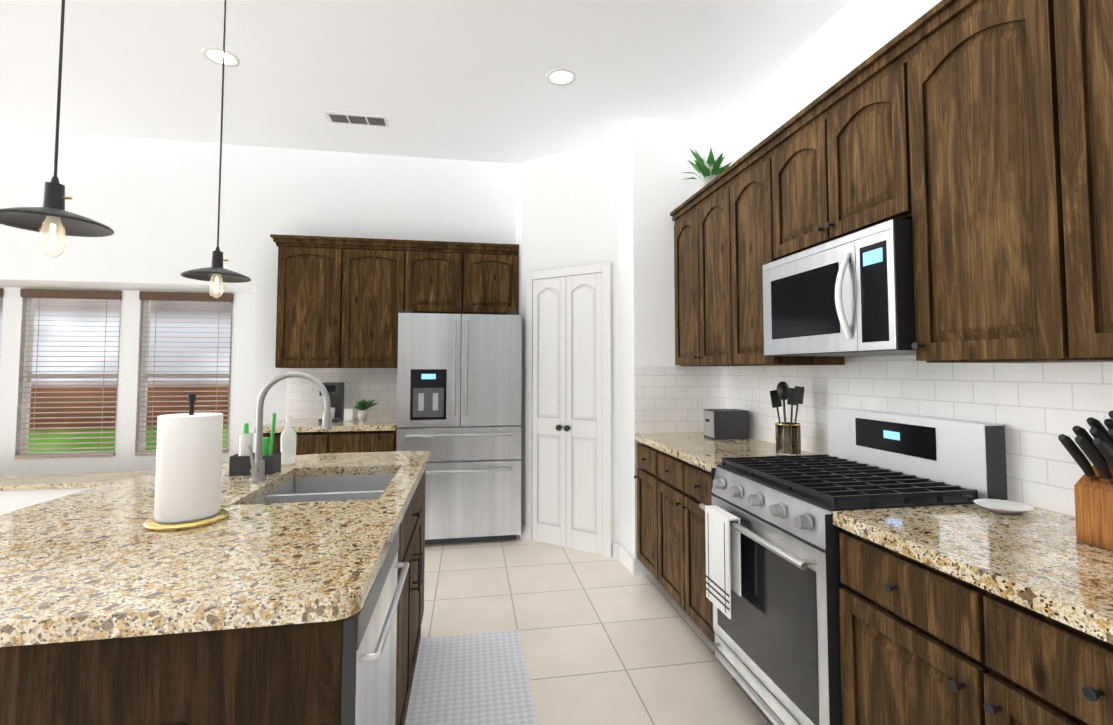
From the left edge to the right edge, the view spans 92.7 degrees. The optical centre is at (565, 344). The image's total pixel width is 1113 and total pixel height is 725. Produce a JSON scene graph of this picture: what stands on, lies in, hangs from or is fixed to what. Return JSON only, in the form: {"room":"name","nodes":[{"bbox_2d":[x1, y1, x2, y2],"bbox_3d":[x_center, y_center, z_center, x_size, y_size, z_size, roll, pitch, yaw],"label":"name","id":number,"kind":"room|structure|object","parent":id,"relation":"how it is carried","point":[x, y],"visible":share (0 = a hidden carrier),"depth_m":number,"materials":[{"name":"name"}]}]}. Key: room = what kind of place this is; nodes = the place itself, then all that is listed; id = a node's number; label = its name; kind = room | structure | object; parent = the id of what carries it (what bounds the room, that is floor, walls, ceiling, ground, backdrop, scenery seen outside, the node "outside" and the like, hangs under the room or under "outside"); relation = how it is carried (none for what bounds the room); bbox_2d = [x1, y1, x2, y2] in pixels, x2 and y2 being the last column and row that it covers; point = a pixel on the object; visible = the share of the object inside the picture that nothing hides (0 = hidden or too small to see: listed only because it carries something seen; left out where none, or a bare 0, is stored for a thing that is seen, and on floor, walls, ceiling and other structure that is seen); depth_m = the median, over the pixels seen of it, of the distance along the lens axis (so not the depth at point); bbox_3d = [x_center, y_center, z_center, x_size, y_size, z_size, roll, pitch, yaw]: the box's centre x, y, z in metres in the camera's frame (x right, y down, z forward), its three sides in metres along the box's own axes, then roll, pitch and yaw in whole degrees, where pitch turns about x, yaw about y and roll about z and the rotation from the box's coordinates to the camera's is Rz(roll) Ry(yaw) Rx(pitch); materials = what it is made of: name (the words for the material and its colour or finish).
{"room":"kitchen","nodes":[
{"label":"kitchen","id":0,"kind":"room"},
{"bbox_2d":[0,0,849,163],"bbox_3d":[-2.171,-1.814,1.029,7.540,0.340,8.120,0,-3,-10],"label":"ceiling","id":1,"kind":"structure","parent":0,"point":[465,80],"depth_m":2.98,"materials":[{"name":"white paint"}]},
{"bbox_2d":[0,0,113,256],"bbox_3d":[-1.369,-0.927,1.446,0.250,1.391,0.250,0,-3,-10],"label":"pendant light","id":2,"kind":"object","parent":1,"relation":"hanging from","point":[51,216],"visible":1,"depth_m":1.43,"materials":[{"name":"black metal"}]},
{"bbox_2d":[180,0,250,297],"bbox_3d":[-1.466,-0.888,2.261,0.250,1.391,0.250,0,-3,-10],"label":"pendant light","id":3,"kind":"object","parent":1,"relation":"hanging from","point":[216,272],"visible":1,"depth_m":2.25,"materials":[{"name":"black metal"}]},
{"bbox_2d":[202,47,239,66],"bbox_3d":[-1.862,-1.553,2.872,0.176,0.006,0.176,0,-3,-10],"label":"recessed light","id":4,"kind":"object","parent":1,"relation":"in","point":[213,55],"visible":0.92,"depth_m":2.87,"materials":[{"name":"white ceramic"}]},
{"bbox_2d":[323,111,389,126],"bbox_3d":[-1.401,-1.518,3.584,0.400,0.009,0.150,0,-3,-10],"label":"ceiling vent","id":5,"kind":"object","parent":1,"relation":"in","point":[356,119],"visible":1,"depth_m":3.57,"materials":[{"name":"white metal"}]},
{"bbox_2d":[546,68,575,85],"bbox_3d":[-0.023,-1.544,3.069,0.176,0.006,0.176,0,-3,-10],"label":"recessed light","id":6,"kind":"object","parent":1,"relation":"in","point":[561,77],"visible":1,"depth_m":3.07,"materials":[{"name":"white ceramic"}]},
{"bbox_2d":[0,0,1112,575],"bbox_3d":[-2.171,-0.305,0.958,7.540,3.360,8.120,0,-3,-10],"label":"wall","id":7,"kind":"structure","parent":0,"point":[616,202],"depth_m":4.19,"materials":[{"name":"paint"}]},
{"bbox_2d":[19,298,121,454],"bbox_3d":[-4.292,0.251,4.645,0.748,1.442,0.040,0,-3,-10],"label":"window","id":8,"kind":"structure","parent":7,"relation":"in","point":[31,308],"depth_m":4.58,"materials":[{"name":"white plastic"}]},
{"bbox_2d":[15,289,121,457],"bbox_3d":[-4.271,0.247,4.586,0.763,1.434,0.066,0,-3,-10],"label":"window blinds","id":9,"kind":"object","parent":8,"relation":"attached to","point":[108,295],"depth_m":4.58,"materials":[{"name":"beige"}]},
{"bbox_2d":[0,471,155,490],"bbox_3d":[-4.141,1.114,4.323,3.066,0.039,0.473,0,-3,-10],"label":"countertop","id":10,"kind":"structure","parent":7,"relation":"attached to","point":[49,481],"depth_m":4.25,"materials":[{"name":"stone"}]},
{"bbox_2d":[138,300,232,451],"bbox_3d":[-3.407,0.259,4.803,0.748,1.442,0.040,0,-3,-10],"label":"window","id":11,"kind":"structure","parent":7,"relation":"in","point":[146,314],"depth_m":4.74,"materials":[{"name":"white plastic"}]},
{"bbox_2d":[135,291,233,454],"bbox_3d":[-3.388,0.253,4.744,0.758,1.432,0.066,0,-3,-10],"label":"window blinds","id":12,"kind":"object","parent":11,"relation":"attached to","point":[143,295],"depth_m":4.74,"materials":[{"name":"beige"}]},
{"bbox_2d":[274,238,413,367],"bbox_3d":[-1.798,-0.301,4.426,1.036,0.998,0.328,0,-3,-10],"label":"upper cabinet","id":13,"kind":"object","parent":7,"relation":"attached to","point":[342,302],"depth_m":4.26,"materials":[{"name":"brown wood"}]},
{"bbox_2d":[414,246,518,315],"bbox_3d":[-0.887,-0.523,4.599,0.936,0.538,0.328,0,-3,-10],"label":"upper cabinet","id":14,"kind":"object","parent":7,"relation":"attached to","point":[461,280],"depth_m":4.45,"materials":[{"name":"brown wood"}]},
{"bbox_2d":[525,262,611,557],"bbox_3d":[0.010,0.467,4.002,0.573,2.105,0.527,0,-3,-10],"label":"pantry door","id":15,"kind":"structure","parent":7,"relation":"in","point":[568,420],"depth_m":3.98,"materials":[{"name":"white wood"}]},
{"bbox_2d":[520,525,634,575],"bbox_3d":[0.045,1.461,3.810,0.663,0.100,0.908,0,-3,-10],"label":"baseboard","id":16,"kind":"structure","parent":7,"relation":"attached to","point":[623,555],"depth_m":3.64,"materials":[{"name":"white wood"}]},
{"bbox_2d":[672,184,721,365],"bbox_3d":[0.977,-0.360,3.167,0.354,0.978,0.839,0,-3,-10],"label":"upper cabinet","id":17,"kind":"object","parent":7,"relation":"attached to","point":[698,228],"depth_m":3.16,"materials":[{"name":"brown wood"}]},
{"bbox_2d":[681,147,732,188],"bbox_3d":[0.946,-1.070,3.353,0.369,0.352,0.351,0,-3,-2],"label":"potted plant","id":18,"kind":"object","parent":17,"relation":"on","point":[710,170],"visible":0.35,"depth_m":3.30,"materials":[{"name":"green plant"}]},
{"bbox_2d":[722,148,844,365],"bbox_3d":[1.070,-0.385,2.648,0.354,0.978,0.449,0,-3,-10],"label":"upper cabinet","id":19,"kind":"object","parent":7,"relation":"attached to","point":[746,192],"depth_m":2.62,"materials":[{"name":"brown wood"}]},
{"bbox_2d":[770,44,909,262],"bbox_3d":[1.177,-0.648,2.063,0.354,0.508,0.758,0,-3,-10],"label":"upper cabinet","id":20,"kind":"object","parent":7,"relation":"attached to","point":[842,171],"depth_m":1.94,"materials":[{"name":"brown wood"}]},
{"bbox_2d":[762,218,915,356],"bbox_3d":[1.123,-0.167,2.031,0.464,0.408,0.750,0,-3,-10],"label":"microwave","id":21,"kind":"object","parent":20,"relation":"attached to","point":[852,294],"visible":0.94,"depth_m":1.83,"materials":[{"name":"silver metal"}]},
{"bbox_2d":[902,0,1029,362],"bbox_3d":[1.286,-0.442,1.443,0.354,0.978,0.478,0,-3,-10],"label":"upper cabinet","id":22,"kind":"object","parent":7,"relation":"attached to","point":[972,140],"depth_m":1.46,"materials":[{"name":"brown wood"}]},
{"bbox_2d":[1014,0,1112,362],"bbox_3d":[1.392,-0.470,0.852,0.354,0.978,0.956,0,-3,-10],"label":"upper cabinet","id":23,"kind":"object","parent":7,"relation":"attached to","point":[1063,49],"depth_m":1.22,"materials":[{"name":"brown wood"}]},
{"bbox_2d":[420,535,769,724],"bbox_3d":[-2.171,1.423,0.876,7.540,0.100,8.120,0,-3,-10],"label":"floor","id":24,"kind":"structure","parent":0,"point":[609,641],"depth_m":2.71,"materials":[{"name":"tile"}]},
{"bbox_2d":[0,455,428,724],"bbox_3d":[-1.065,0.979,1.743,1.133,0.869,1.746,0,-3,-10],"label":"kitchen island","id":25,"kind":"object","parent":24,"relation":"on","point":[362,673],"depth_m":0.97,"materials":[{"name":"brown wood"}]},
{"bbox_2d":[0,453,319,650],"bbox_3d":[-1.358,0.521,1.715,0.599,0.040,1.800,0,-3,-10],"label":"island countertop","id":26,"kind":"structure","parent":25,"relation":"on","point":[49,549],"depth_m":1.33,"materials":[{"name":"beige stone"}]},
{"bbox_2d":[143,394,229,530],"bbox_3d":[-1.044,0.314,1.476,0.196,0.350,0.196,0,-3,-10],"label":"paper towel","id":27,"kind":"object","parent":26,"relation":"on","point":[188,471],"visible":1,"depth_m":1.42,"materials":[{"name":"white paper"}]},
{"bbox_2d":[229,413,280,475],"bbox_3d":[-1.252,0.400,2.152,0.160,0.241,0.090,0,-3,-10],"label":"soap caddy","id":28,"kind":"object","parent":26,"relation":"on","point":[240,463],"visible":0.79,"depth_m":2.12,"materials":[{"name":"grey plastic"}]},
{"bbox_2d":[280,417,296,464],"bbox_3d":[-1.228,0.428,2.353,0.064,0.205,0.064,0,-3,-10],"label":"soap bottle","id":29,"kind":"object","parent":26,"relation":"on","point":[288,440],"visible":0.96,"depth_m":2.33,"materials":[{"name":"white plastic"}]},
{"bbox_2d":[248,371,331,481],"bbox_3d":[-1.041,0.309,2.014,0.289,0.411,0.085,0,-3,-10],"label":"faucet","id":30,"kind":"object","parent":26,"relation":"on","point":[257,470],"visible":1,"depth_m":2.01,"materials":[{"name":"silver metal"}]},
{"bbox_2d":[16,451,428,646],"bbox_3d":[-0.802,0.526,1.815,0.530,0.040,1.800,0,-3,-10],"label":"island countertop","id":31,"kind":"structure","parent":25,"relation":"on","point":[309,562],"depth_m":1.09,"materials":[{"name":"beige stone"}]},
{"bbox_2d":[248,471,395,502],"bbox_3d":[-0.879,0.647,1.983,0.456,0.210,0.646,0,-3,-10],"label":"sink","id":32,"kind":"object","parent":31,"relation":"in","point":[309,484],"depth_m":2.27,"materials":[{"name":"silver metal"}]},
{"bbox_2d":[255,418,396,454],"bbox_3d":[-1.810,1.074,4.189,0.980,0.910,0.652,0,-3,-10],"label":"base cabinet","id":33,"kind":"object","parent":24,"relation":"on","point":[367,435],"visible":0.19,"depth_m":3.95,"materials":[{"name":"brown wood"}]},
{"bbox_2d":[318,382,344,422],"bbox_3d":[-1.891,0.467,4.297,0.140,0.310,0.220,0,-3,-10],"label":"coffee maker","id":34,"kind":"object","parent":33,"relation":"on","point":[335,390],"visible":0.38,"depth_m":4.32,"materials":[{"name":"grey plastic"}]},
{"bbox_2d":[344,409,352,420],"bbox_3d":[-1.754,0.572,4.294,0.070,0.100,0.015,0,-3,-10],"label":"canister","id":35,"kind":"object","parent":33,"relation":"on","point":[348,414],"visible":1,"depth_m":4.29,"materials":[{"name":"white ceramic"}]},
{"bbox_2d":[354,399,377,420],"bbox_3d":[-1.637,0.537,4.337,0.219,0.175,0.253,0,-3,-10],"label":"potted plant","id":36,"kind":"object","parent":33,"relation":"on","point":[362,407],"visible":1,"depth_m":4.32,"materials":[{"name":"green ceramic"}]},
{"bbox_2d":[396,310,521,543],"bbox_3d":[-0.851,0.647,4.326,0.930,1.775,0.713,0,-3,-10],"label":"fridge","id":37,"kind":"object","parent":24,"relation":"on","point":[459,397],"visible":0.96,"depth_m":4.04,"materials":[{"name":"silver metal"}]},
{"bbox_2d":[405,630,537,724],"bbox_3d":[-0.323,1.405,1.707,0.530,0.011,1.900,0,-3,-10],"label":"rug","id":38,"kind":"object","parent":24,"relation":"on","point":[477,679],"visible":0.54,"depth_m":2.23,"materials":[{"name":"grey fabric"}]},
{"bbox_2d":[634,432,817,641],"bbox_3d":[0.858,1.014,2.921,0.652,0.910,1.152,0,-3,-10],"label":"base cabinet","id":39,"kind":"object","parent":24,"relation":"on","point":[674,487],"visible":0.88,"depth_m":2.81,"materials":[{"name":"brown wood"}]},
{"bbox_2d":[703,409,749,439],"bbox_3d":[0.980,0.487,3.255,0.245,0.172,0.160,0,-3,-10],"label":"toaster","id":40,"kind":"object","parent":39,"relation":"on","point":[722,424],"visible":1,"depth_m":3.18,"materials":[{"name":"grey plastic"}]},
{"bbox_2d":[770,381,804,455],"bbox_3d":[1.101,0.364,2.630,0.155,0.359,0.124,0,-3,-10],"label":"utensil holder","id":41,"kind":"object","parent":39,"relation":"on","point":[788,438],"visible":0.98,"depth_m":2.60,"materials":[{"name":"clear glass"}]},
{"bbox_2d":[699,407,1007,724],"bbox_3d":[0.990,0.847,1.978,0.716,1.155,0.755,0,-3,-10],"label":"range","id":42,"kind":"object","parent":24,"relation":"on","point":[775,645],"visible":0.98,"depth_m":1.81,"materials":[{"name":"silver metal"}]},
{"bbox_2d":[705,505,740,618],"bbox_3d":[0.618,0.846,2.085,0.049,0.367,0.200,0,-3,-10],"label":"towel","id":43,"kind":"object","parent":42,"relation":"hanging from","point":[723,559],"visible":1,"depth_m":2.05,"materials":[{"name":"white fabric"}]},
{"bbox_2d":[833,520,1112,724],"bbox_3d":[1.192,0.950,1.138,0.624,0.869,0.951,0,-3,-10],"label":"base cabinet","id":44,"kind":"object","parent":24,"relation":"on","point":[969,614],"depth_m":1.20,"materials":[{"name":"brown wood"}]},
{"bbox_2d":[833,504,1112,635],"bbox_3d":[1.339,0.455,0.309,0.634,0.040,2.678,0,-3,-10],"label":"countertop","id":45,"kind":"structure","parent":44,"relation":"on","point":[1036,556],"depth_m":1.24,"materials":[{"name":"beige stone"}]},
{"bbox_2d":[973,499,1034,513],"bbox_3d":[1.299,0.484,1.573,0.142,0.019,0.142,0,-3,-10],"label":"plate","id":46,"kind":"object","parent":45,"relation":"on","point":[1003,506],"visible":1,"depth_m":1.58,"materials":[{"name":"white ceramic"}]},
{"bbox_2d":[1058,411,1112,550],"bbox_3d":[1.327,0.318,1.253,0.280,0.320,0.125,0,-3,-10],"label":"knife block","id":47,"kind":"object","parent":45,"relation":"on","point":[1093,489],"visible":1,"depth_m":1.26,"materials":[{"name":"brown wood"}]},
{"label":"outside","id":48,"kind":"structure","parent":0,"visible":0},
{"bbox_2d":[0,297,230,452],"bbox_3d":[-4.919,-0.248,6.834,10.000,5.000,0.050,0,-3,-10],"label":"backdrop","id":49,"kind":"structure","parent":48,"point":[72,317],"depth_m":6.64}
]}

